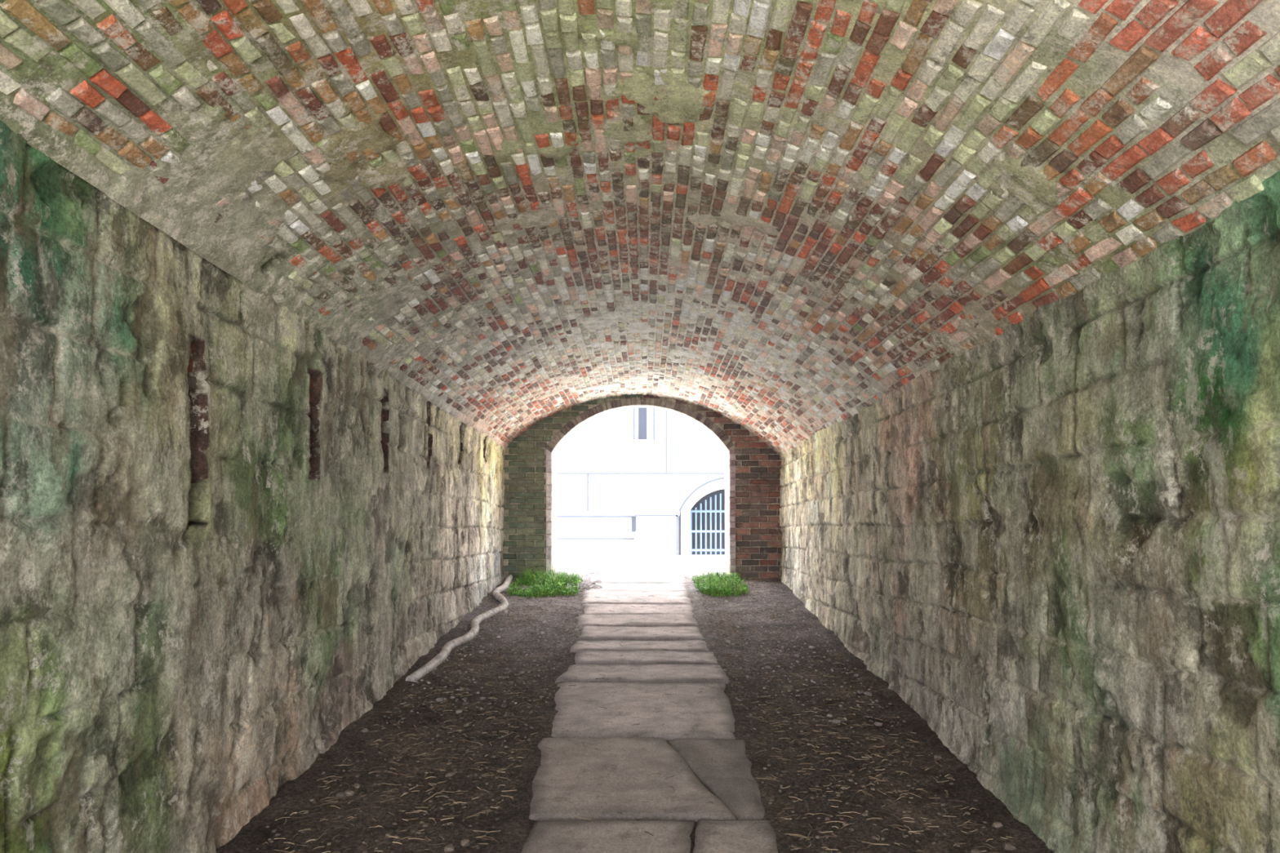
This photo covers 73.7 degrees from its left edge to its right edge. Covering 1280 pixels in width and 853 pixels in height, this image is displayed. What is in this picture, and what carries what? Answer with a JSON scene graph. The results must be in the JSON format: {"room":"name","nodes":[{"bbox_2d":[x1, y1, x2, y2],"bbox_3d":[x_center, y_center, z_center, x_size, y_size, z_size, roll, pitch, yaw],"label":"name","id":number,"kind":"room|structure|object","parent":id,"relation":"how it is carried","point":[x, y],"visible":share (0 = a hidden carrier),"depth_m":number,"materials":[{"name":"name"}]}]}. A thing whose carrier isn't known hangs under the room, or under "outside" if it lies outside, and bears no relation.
{"room":"vaulted stone tunnel","nodes":[
{"label":"vaulted stone tunnel","id":0,"kind":"room"},
{"bbox_2d":[0,120,506,852],"bbox_3d":[-1.677,0.307,4.402,0.438,3.016,11.997,0,-1,0],"label":"wall","id":1,"kind":"structure","parent":0,"point":[181,642],"depth_m":3.04,"materials":[{"name":"grey stone"}]},
{"bbox_2d":[186,342,429,464],"bbox_3d":[-1.673,-0.001,6.018,0.053,0.535,5.797,0,-1,0],"label":"brick slot infill","id":2,"kind":"object","parent":1,"relation":"attached to","point":[192,380],"visible":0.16,"depth_m":3.20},
{"bbox_2d":[216,569,1053,852],"bbox_3d":[-0.004,1.681,4.440,3.500,0.073,12.550,0,-1,0],"label":"floor","id":3,"kind":"structure","parent":0,"point":[514,824],"depth_m":4.37,"materials":[{"name":"brown soil"}]},
{"bbox_2d":[405,574,512,682],"bbox_3d":[-1.415,1.723,7.797,0.288,0.096,4.257,0,-1,0],"label":"hose","id":4,"kind":"object","parent":3,"relation":"on","point":[450,646],"visible":0.97,"depth_m":6.81,"materials":[{"name":"plastic"}]},
{"bbox_2d":[506,566,582,597],"bbox_3d":[-1.051,1.693,9.390,0.790,0.219,1.244,0,-1,0],"label":"clump","id":5,"kind":"object","parent":3,"relation":"on","point":[552,585],"visible":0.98,"depth_m":9.35,"materials":[{"name":"green plant"}]},
{"bbox_2d":[256,581,1020,852],"bbox_3d":[-0.004,1.706,5.708,3.062,0.062,8.333,0,-1,0],"label":"debris","id":6,"kind":"object","parent":3,"relation":"on","point":[1007,846],"visible":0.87,"depth_m":4.74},
{"bbox_2d":[520,571,777,852],"bbox_3d":[-0.025,1.717,4.538,1.241,0.119,12.338,0,-1,0],"label":"stone path","id":7,"kind":"object","parent":3,"relation":"on","point":[567,783],"visible":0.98,"depth_m":4.50,"materials":[{"name":"grey stone"}]},
{"bbox_2d":[692,564,750,596],"bbox_3d":[0.891,1.695,9.441,0.616,0.217,1.124,0,-1,0],"label":"clump","id":8,"kind":"object","parent":3,"relation":"on","point":[713,584],"visible":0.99,"depth_m":9.30,"materials":[{"name":"green plant"}]},
{"bbox_2d":[0,0,1279,452],"bbox_3d":[-0.018,-0.749,4.294,3.311,1.966,11.754,0,-1,0],"label":"ceiling","id":9,"kind":"structure","parent":0,"point":[233,244],"depth_m":3.11,"materials":[{"name":"brick"}]},
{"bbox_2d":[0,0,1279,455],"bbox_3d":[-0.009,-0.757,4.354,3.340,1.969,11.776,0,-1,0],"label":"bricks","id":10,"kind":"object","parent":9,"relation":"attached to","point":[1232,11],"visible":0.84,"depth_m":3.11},
{"bbox_2d":[502,395,782,578],"bbox_3d":[0.060,0.199,10.418,6.400,3.550,0.600,0,-1,0],"label":"brick archway","id":11,"kind":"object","parent":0,"point":[554,453],"depth_m":10.12,"materials":[{"name":"brown brick"}]},
{"bbox_2d":[502,394,782,579],"bbox_3d":[0.083,0.731,10.091,3.498,2.255,0.054,0,-1,0],"label":"brickwork","id":12,"kind":"object","parent":11,"relation":"attached to","point":[521,564],"visible":0.88,"depth_m":10.08,"materials":[{"name":"brick"}]},
{"bbox_2d":[778,170,1279,852],"bbox_3d":[1.553,0.414,4.381,0.252,2.800,11.996,0,-1,0],"label":"wall","id":13,"kind":"structure","parent":0,"point":[1056,542],"depth_m":3.03,"materials":[{"name":"grey stone"}]},
{"label":"outside","id":14,"kind":"structure","parent":0,"visible":0},
{"bbox_2d":[556,555,724,573],"bbox_3d":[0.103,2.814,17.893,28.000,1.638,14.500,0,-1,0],"label":"ground","id":15,"kind":"structure","parent":14,"point":[611,563],"depth_m":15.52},
{"bbox_2d":[557,407,724,555],"bbox_3d":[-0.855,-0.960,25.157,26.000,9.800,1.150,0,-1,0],"label":"facade","id":16,"kind":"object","parent":15,"relation":"on","point":[630,480],"visible":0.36,"depth_m":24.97,"materials":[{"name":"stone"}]},
{"bbox_2d":[689,493,724,554],"bbox_3d":[2.605,2.856,25.130,2.300,1.808,0.060,0,-1,0],"label":"iron gate","id":17,"kind":"object","parent":16,"relation":"attached to","point":[695,511],"visible":0.41,"depth_m":25.11,"materials":[{"name":"white metal"}]}
]}

